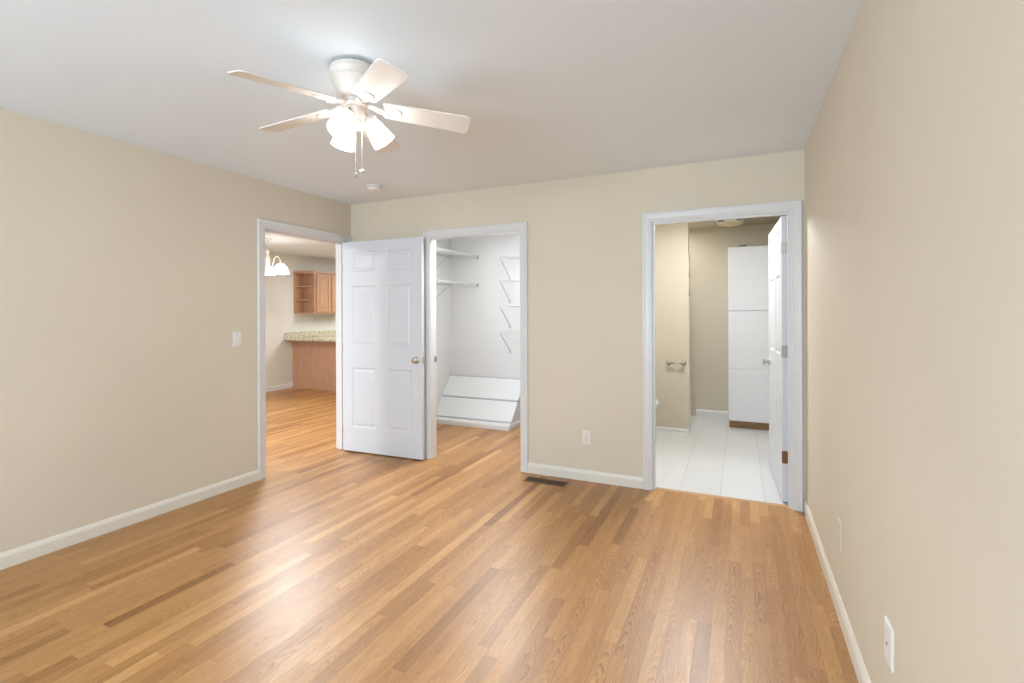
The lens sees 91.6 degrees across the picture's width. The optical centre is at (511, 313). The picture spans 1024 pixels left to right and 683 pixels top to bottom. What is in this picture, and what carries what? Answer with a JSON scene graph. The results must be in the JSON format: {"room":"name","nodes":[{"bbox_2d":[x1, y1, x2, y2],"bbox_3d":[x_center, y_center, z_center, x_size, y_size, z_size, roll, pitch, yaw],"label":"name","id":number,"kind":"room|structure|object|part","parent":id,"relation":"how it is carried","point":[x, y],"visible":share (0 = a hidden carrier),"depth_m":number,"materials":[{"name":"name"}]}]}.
{"room":"empty bedroom","nodes":[
{"label":"empty bedroom","id":0,"kind":"room"},
{"bbox_2d":[0,108,350,552],"bbox_3d":[-2.981,0.130,2.177,0.125,2.440,6.276,0,0,25],"label":"wall","id":1,"kind":"structure","parent":0,"point":[128,272],"depth_m":3.14,"materials":[{"name":"beige paint"}]},
{"bbox_2d":[0,470,258,569],"bbox_3d":[-3.136,1.308,1.662,0.014,0.085,5.207,0,0,25],"label":"baseboard","id":2,"kind":"structure","parent":1,"relation":"attached to","point":[42,547],"depth_m":3.10,"materials":[{"name":"white wood"}]},
{"bbox_2d":[233,332,241,346],"bbox_3d":[-2.128,0.198,3.866,0.019,0.117,0.072,0,0,25],"label":"light switch","id":3,"kind":"object","parent":1,"relation":"attached to","point":[237,336],"visible":1,"depth_m":3.86,"materials":[{"name":"white plastic"}]},
{"bbox_2d":[257,218,351,479],"bbox_3d":[-1.897,0.284,4.544,0.163,2.123,1.068,0,0,25],"label":"door frame","id":4,"kind":"structure","parent":1,"relation":"attached to","point":[263,225],"depth_m":4.12,"materials":[{"name":"white wood"}]},
{"bbox_3d":[-1.962,0.285,4.574,0.019,2.123,1.068,0,0,25],"label":"casing","id":5,"kind":"part","parent":4,"relation":"part of","materials":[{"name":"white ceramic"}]},
{"bbox_2d":[265,252,335,386],"bbox_3d":[-5.040,0.137,7.038,0.100,2.440,13.400,0,0,25],"label":"wall","id":6,"kind":"structure","parent":0,"point":[280,317],"depth_m":8.99,"materials":[{"name":"beige paint"}]},
{"bbox_2d":[266,383,292,391],"bbox_3d":[-5.896,1.315,5.024,0.014,0.090,9.020,0,0,25],"label":"baseboard","id":7,"kind":"structure","parent":6,"relation":"attached to","point":[289,385],"depth_m":8.85,"materials":[{"name":"white wood"}]},
{"bbox_2d":[293,271,314,313],"bbox_3d":[-3.835,-0.399,9.193,0.297,0.792,0.237,0,0,25],"label":"shelf","id":8,"kind":"object","parent":6,"relation":"attached to","point":[303,280],"visible":1,"depth_m":9.26,"materials":[{"name":"brown wood"}]},
{"bbox_2d":[284,330,335,337],"bbox_3d":[-3.351,0.382,10.576,0.020,0.106,3.560,0,0,25],"label":"backsplash","id":9,"kind":"structure","parent":6,"relation":"attached to","point":[328,332],"depth_m":9.46,"materials":[{"name":"stone"}]},
{"bbox_2d":[314,271,335,313],"bbox_3d":[-3.614,-0.400,9.675,0.297,0.792,0.820,0,0,25],"label":"upper cabinet","id":10,"kind":"object","parent":6,"relation":"attached to","point":[324,282],"visible":0.62,"depth_m":9.46,"materials":[{"name":"brown wood"}]},
{"bbox_3d":[-3.571,-0.385,9.436,0.018,0.702,0.345,0,0,25],"label":"door","id":11,"kind":"part","parent":10,"relation":"part of","materials":[{"name":"brown wood"}]},
{"bbox_3d":[-3.616,-0.782,9.675,0.297,0.028,0.820,0,0,25],"label":"crown","id":12,"kind":"part","parent":10,"relation":"part of","materials":[{"name":"brown wood"}]},
{"bbox_3d":[-3.411,-0.386,9.786,0.018,0.702,0.345,0,0,25],"label":"door","id":13,"kind":"part","parent":10,"relation":"part of","materials":[{"name":"brown wood"}]},
{"bbox_2d":[0,388,858,682],"bbox_3d":[-1.393,1.394,5.370,8.114,0.100,13.400,0,0,25],"label":"floor","id":14,"kind":"structure","parent":0,"point":[335,565],"depth_m":2.51,"materials":[{"name":"brown wood"}]},
{"bbox_2d":[292,341,335,390],"bbox_3d":[-3.032,0.914,8.996,1.912,0.872,0.610,0,0,25],"label":"base cabinet","id":15,"kind":"object","parent":14,"relation":"on","point":[314,362],"visible":0.34,"depth_m":8.90,"materials":[{"name":"brown wood"}]},
{"bbox_2d":[284,330,335,341],"bbox_3d":[-2.468,0.401,10.172,1.962,0.149,3.560,0,0,25],"label":"countertop","id":16,"kind":"structure","parent":15,"relation":"on","point":[328,335],"depth_m":9.17,"materials":[{"name":"beige stone"}]},
{"bbox_2d":[437,374,519,430],"bbox_3d":[-0.422,1.070,6.133,1.076,0.541,0.491,0,0,25],"label":"shoe rack","id":17,"kind":"object","parent":14,"relation":"on","point":[485,402],"visible":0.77,"depth_m":6.11,"materials":[{"name":"white paint"}]},
{"bbox_3d":[-0.492,1.263,5.988,1.067,0.017,0.016,0,0,25],"label":"joint rail","id":18,"kind":"part","parent":17,"relation":"part of","materials":[{"name":"white wood"}]},
{"bbox_3d":[-0.453,1.157,6.077,1.066,0.205,0.186,0,0,25],"label":"panel","id":19,"kind":"part","parent":17,"relation":"part of","materials":[{"name":"white paint"}]},
{"bbox_3d":[-0.416,1.309,6.131,1.065,0.064,0.491,0,0,25],"label":"baseboard","id":20,"kind":"part","parent":17,"relation":"part of","materials":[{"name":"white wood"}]},
{"bbox_3d":[-0.412,1.047,6.165,1.067,0.017,0.016,0,0,25],"label":"joint rail","id":21,"kind":"part","parent":17,"relation":"part of","materials":[{"name":"white wood"}]},
{"bbox_3d":[-0.369,0.926,6.261,1.066,0.229,0.195,0,0,25],"label":"panel","id":22,"kind":"part","parent":17,"relation":"part of","materials":[{"name":"white paint"}]},
{"bbox_3d":[-0.329,0.808,6.348,1.067,0.017,0.016,0,0,25],"label":"joint rail","id":23,"kind":"part","parent":17,"relation":"part of","materials":[{"name":"white wood"}]},
{"bbox_2d":[523,476,568,486],"bbox_3d":[0.270,1.336,3.965,0.344,0.005,0.112,0,0,25],"label":"floor vent","id":24,"kind":"object","parent":14,"relation":"in","point":[528,479],"visible":1,"depth_m":3.96,"materials":[{"name":"brown metal"}]},
{"bbox_2d":[655,487,787,507],"bbox_3d":[1.504,1.331,3.623,0.913,0.006,0.040,0,0,25],"label":"threshold","id":25,"kind":"object","parent":14,"relation":"on","point":[658,488],"visible":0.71,"depth_m":3.60,"materials":[{"name":"brown wood"}]},
{"bbox_2d":[728,245,768,429],"bbox_3d":[2.921,0.276,5.927,0.623,2.105,0.587,0,0,25],"label":"linen cabinet","id":26,"kind":"object","parent":14,"relation":"on","point":[748,266],"visible":0.6,"depth_m":5.70,"materials":[{"name":"white laminate"}]},
{"bbox_3d":[2.803,0.301,5.669,0.619,0.666,0.019,0,0,25],"label":"door","id":27,"kind":"part","parent":26,"relation":"part of","materials":[{"name":"white laminate"}]},
{"bbox_3d":[2.800,-0.404,5.669,0.619,0.734,0.019,0,0,25],"label":"door","id":28,"kind":"part","parent":26,"relation":"part of","materials":[{"name":"white laminate"}]},
{"bbox_3d":[2.805,0.936,5.669,0.619,0.602,0.019,0,0,25],"label":"door","id":29,"kind":"part","parent":26,"relation":"part of","materials":[{"name":"white laminate"}]},
{"bbox_2d":[0,0,863,259],"bbox_3d":[-1.379,-1.146,5.359,8.164,0.100,13.400,0,0,25],"label":"ceiling","id":30,"kind":"structure","parent":0,"point":[549,90],"depth_m":2.35,"materials":[{"name":"paint"}]},
{"bbox_2d":[265,238,288,275],"bbox_3d":[-3.546,-0.828,7.167,0.554,0.520,0.525,0,0,25],"label":"chandelier","id":31,"kind":"object","parent":30,"relation":"hanging from","point":[281,269],"visible":0.73,"depth_m":7.18,"materials":[{"name":"silver metal"}]},
{"bbox_3d":[-3.632,-0.651,7.371,0.226,0.150,0.226,0,0,25],"label":"lamp shade","id":32,"kind":"part","parent":31,"relation":"part of","materials":[{"name":"white glass"}]},
{"bbox_3d":[-3.348,-0.652,7.207,0.226,0.150,0.226,0,0,25],"label":"lamp shade","id":33,"kind":"part","parent":31,"relation":"part of","materials":[{"name":"white glass"}]},
{"bbox_2d":[227,58,469,177],"bbox_3d":[-0.726,-0.850,2.220,0.971,0.497,0.999,0,0,25],"label":"ceiling fan","id":34,"kind":"object","parent":30,"relation":"hanging from","point":[357,83],"visible":1,"depth_m":2.17,"materials":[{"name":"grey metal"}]},
{"bbox_3d":[-0.898,-0.900,1.968,0.126,0.062,0.390,0,0,39],"label":"blade","id":35,"kind":"part","parent":34,"relation":"part of","materials":[{"name":"white wood"}]},
{"bbox_3d":[-0.994,-0.900,2.328,0.390,0.062,0.126,0,0,21],"label":"blade","id":36,"kind":"part","parent":34,"relation":"part of","materials":[{"name":"white wood"}]},
{"bbox_3d":[-0.715,-0.809,2.108,0.105,0.131,0.125,0,0,25],"label":"lamp shade","id":37,"kind":"part","parent":34,"relation":"part of","materials":[{"name":"white glass"}]},
{"bbox_3d":[-0.769,-0.809,2.297,0.124,0.131,0.107,0,0,25],"label":"lamp shade","id":38,"kind":"part","parent":34,"relation":"part of","materials":[{"name":"white glass"}]},
{"bbox_3d":[-0.715,-0.822,2.123,0.045,0.073,0.063,0,0,25],"label":"bulb","id":39,"kind":"part","parent":34,"relation":"part of","materials":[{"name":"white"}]},
{"bbox_3d":[-0.693,-0.735,2.206,0.005,0.223,0.004,0,0,25],"label":"pull chain","id":40,"kind":"part","parent":34,"relation":"part of","materials":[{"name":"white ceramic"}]},
{"bbox_3d":[-0.640,-0.874,2.234,0.050,0.059,0.049,0,0,25],"label":"lamp arm","id":41,"kind":"part","parent":34,"relation":"part of","materials":[{"name":"white metal"}]},
{"bbox_3d":[-0.593,-0.809,2.250,0.119,0.131,0.118,0,0,25],"label":"lamp shade","id":42,"kind":"part","parent":34,"relation":"part of","materials":[{"name":"white glass"}]},
{"bbox_3d":[-0.526,-0.901,1.949,0.126,0.062,0.390,0,0,-33],"label":"blade","id":43,"kind":"part","parent":34,"relation":"part of","materials":[{"name":"white wood"}]},
{"bbox_3d":[-0.681,-0.901,2.531,0.126,0.062,0.390,0,0,3],"label":"blade","id":44,"kind":"part","parent":34,"relation":"part of","materials":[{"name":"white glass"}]},
{"bbox_3d":[-0.392,-0.902,2.296,0.390,0.062,0.126,0,0,-15],"label":"blade","id":45,"kind":"part","parent":34,"relation":"part of","materials":[{"name":"white wood"}]},
{"bbox_2d":[367,184,382,191],"bbox_3d":[-1.179,-1.078,4.278,0.134,0.037,0.134,0,0,25],"label":"smoke detector","id":46,"kind":"object","parent":30,"relation":"attached to","point":[372,187],"visible":1,"depth_m":4.24,"materials":[{"name":"white plastic"}]},
{"bbox_2d":[716,218,743,226],"bbox_3d":[2.578,-1.073,5.878,0.300,0.075,0.302,0,0,25],"label":"light","id":47,"kind":"object","parent":30,"relation":"attached to","point":[731,222],"visible":0.89,"depth_m":5.79,"materials":[{"name":"beige glass"}]},
{"bbox_3d":[2.579,-1.051,5.878,0.230,0.031,0.230,0,0,25],"label":"lamp shade","id":48,"kind":"part","parent":47,"relation":"part of","materials":[{"name":"beige glass"}]},
{"bbox_2d":[436,239,450,405],"bbox_3d":[-0.159,0.120,8.250,0.200,2.440,6.932,0,0,25],"label":"wall","id":49,"kind":"structure","parent":0,"point":[443,316],"depth_m":6.41,"materials":[{"name":"beige paint"}]},
{"bbox_2d":[436,247,477,266],"bbox_3d":[-0.964,-0.579,5.752,0.422,0.334,1.623,0,0,25],"label":"shelf","id":50,"kind":"object","parent":49,"relation":"attached to","point":[442,250],"visible":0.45,"depth_m":6.12,"materials":[{"name":"white metal"}]},
{"bbox_2d":[436,279,477,296],"bbox_3d":[-0.963,-0.219,5.752,0.422,0.334,1.623,0,0,25],"label":"shelf","id":51,"kind":"object","parent":49,"relation":"attached to","point":[442,282],"visible":0.34,"depth_m":6.07,"materials":[{"name":"white metal"}]},
{"bbox_2d":[450,233,519,377],"bbox_3d":[0.053,0.119,6.240,1.860,2.440,0.100,0,0,25],"label":"wall","id":52,"kind":"structure","parent":0,"point":[478,348],"depth_m":6.36,"materials":[{"name":"white paint"}]},
{"bbox_2d":[499,255,519,279],"bbox_3d":[0.359,-0.555,5.885,0.996,0.276,0.290,0,0,25],"label":"wire shelf","id":53,"kind":"object","parent":52,"relation":"attached to","point":[509,257],"visible":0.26,"depth_m":5.96,"materials":[{"name":"white metal"}]},
{"bbox_2d":[499,279,519,302],"bbox_3d":[0.360,-0.270,5.885,0.996,0.276,0.290,0,0,25],"label":"wire shelf","id":54,"kind":"object","parent":52,"relation":"attached to","point":[516,280],"visible":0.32,"depth_m":6.02,"materials":[{"name":"white metal"}]},
{"bbox_2d":[499,306,519,327],"bbox_3d":[0.361,0.040,5.885,0.996,0.276,0.290,0,0,25],"label":"wire shelf","id":55,"kind":"object","parent":52,"relation":"attached to","point":[505,306],"visible":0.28,"depth_m":6.08,"materials":[{"name":"white metal"}]},
{"bbox_2d":[500,331,519,352],"bbox_3d":[0.362,0.355,5.885,0.996,0.276,0.290,0,0,25],"label":"wire shelf","id":56,"kind":"object","parent":52,"relation":"attached to","point":[507,331],"visible":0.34,"depth_m":6.05,"materials":[{"name":"white metal"}]},
{"bbox_2d":[351,150,805,510],"bbox_3d":[0.188,0.118,4.228,4.180,2.440,0.092,0,0,25],"label":"wall","id":57,"kind":"structure","parent":0,"point":[585,319],"depth_m":3.97,"materials":[{"name":"beige paint"}]},
{"bbox_2d":[341,237,424,459],"bbox_3d":[-1.232,0.316,4.723,0.932,2.031,0.140,0,0,23],"label":"door","id":58,"kind":"structure","parent":57,"relation":"in","point":[383,342],"depth_m":4.70,"materials":[{"name":"white wood"}]},
{"bbox_3d":[-0.886,0.424,4.531,0.064,0.064,0.052,0,0,23],"label":"knob","id":59,"kind":"part","parent":58,"relation":"part of","materials":[{"name":"silver metal"}]},
{"bbox_2d":[423,222,527,472],"bbox_3d":[-0.322,0.284,4.462,1.050,2.113,0.130,0,0,25],"label":"door frame","id":60,"kind":"structure","parent":57,"relation":"attached to","point":[430,236],"depth_m":4.54,"materials":[{"name":"white wood"}]},
{"bbox_2d":[528,462,642,488],"bbox_3d":[0.569,1.295,3.997,0.952,0.085,0.014,0,0,25],"label":"baseboard","id":61,"kind":"structure","parent":57,"relation":"attached to","point":[534,468],"depth_m":3.98,"materials":[{"name":"white wood"}]},
{"bbox_2d":[582,430,590,444],"bbox_3d":[0.597,0.990,3.986,0.074,0.117,0.010,0,0,25],"label":"wall outlet","id":62,"kind":"object","parent":57,"relation":"attached to","point":[586,434],"visible":1,"depth_m":3.98,"materials":[{"name":"beige plastic"}]},
{"bbox_2d":[642,200,802,511],"bbox_3d":[1.502,0.283,3.626,1.059,2.101,0.130,0,0,25],"label":"door frame","id":63,"kind":"structure","parent":57,"relation":"attached to","point":[792,209],"depth_m":3.43,"materials":[{"name":"white wood"}]},
{"bbox_2d":[763,216,787,501],"bbox_3d":[2.085,0.315,3.912,0.140,2.009,0.923,0,0,22],"label":"door","id":64,"kind":"structure","parent":57,"relation":"in","point":[777,361],"depth_m":3.68,"materials":[{"name":"white wood"}]},
{"bbox_3d":[2.195,0.413,4.297,0.052,0.064,0.064,0,0,22],"label":"knob","id":65,"kind":"part","parent":64,"relation":"part of","materials":[{"name":"silver metal"}]},
{"bbox_2d":[655,223,688,432],"bbox_3d":[1.549,0.114,5.812,0.976,2.440,0.112,0,0,25],"label":"wall","id":66,"kind":"structure","parent":0,"point":[671,240],"depth_m":5.64,"materials":[{"name":"paint"}]},
{"bbox_2d":[667,360,685,364],"bbox_3d":[1.844,0.552,5.595,0.212,0.056,0.062,0,0,25],"label":"paper holder","id":67,"kind":"object","parent":66,"relation":"attached to","point":[669,362],"visible":1,"depth_m":5.58,"materials":[{"name":"silver metal"}]},
{"bbox_2d":[688,254,690,431],"bbox_3d":[2.007,0.332,5.659,0.044,2.000,0.160,0,0,25],"label":"door frame","id":68,"kind":"structure","parent":66,"relation":"attached to","point":[688,254],"depth_m":5.63,"materials":[{"name":"white wood"}]},
{"bbox_2d":[689,223,775,415],"bbox_3d":[2.440,0.110,6.527,2.000,2.440,0.100,0,0,25],"label":"wall","id":69,"kind":"structure","parent":0,"point":[708,247],"depth_m":6.41,"materials":[{"name":"paint"}]},
{"bbox_2d":[696,409,728,418],"bbox_3d":[2.580,1.285,6.402,0.399,0.090,0.014,0,0,25],"label":"baseboard","id":70,"kind":"structure","parent":69,"relation":"attached to","point":[699,412],"depth_m":6.40,"materials":[{"name":"white wood"}]},
{"bbox_2d":[805,0,1023,682],"bbox_3d":[0.717,0.117,0.483,0.100,2.440,6.276,0,0,25],"label":"wall","id":71,"kind":"structure","parent":0,"point":[914,149],"depth_m":1.19,"materials":[{"name":"beige paint"}]},
{"bbox_2d":[804,500,870,682],"bbox_3d":[0.665,1.294,0.499,0.014,0.085,6.257,0,0,25],"label":"baseboard","id":72,"kind":"structure","parent":71,"relation":"attached to","point":[862,675],"depth_m":2.17,"materials":[{"name":"white wood"}]},
{"bbox_2d":[837,517,841,550],"bbox_3d":[1.448,0.973,2.203,0.008,0.122,0.078,0,0,25],"label":"cover plate","id":73,"kind":"object","parent":71,"relation":"attached to","point":[839,524],"visible":1,"depth_m":2.18,"materials":[{"name":"beige paint"}]},
{"bbox_2d":[884,616,893,672],"bbox_3d":[1.111,0.974,1.470,0.010,0.122,0.080,0,0,25],"label":"cable plate","id":74,"kind":"object","parent":71,"relation":"attached to","point":[888,630],"visible":1,"depth_m":1.46,"materials":[{"name":"white plastic"}]}
]}

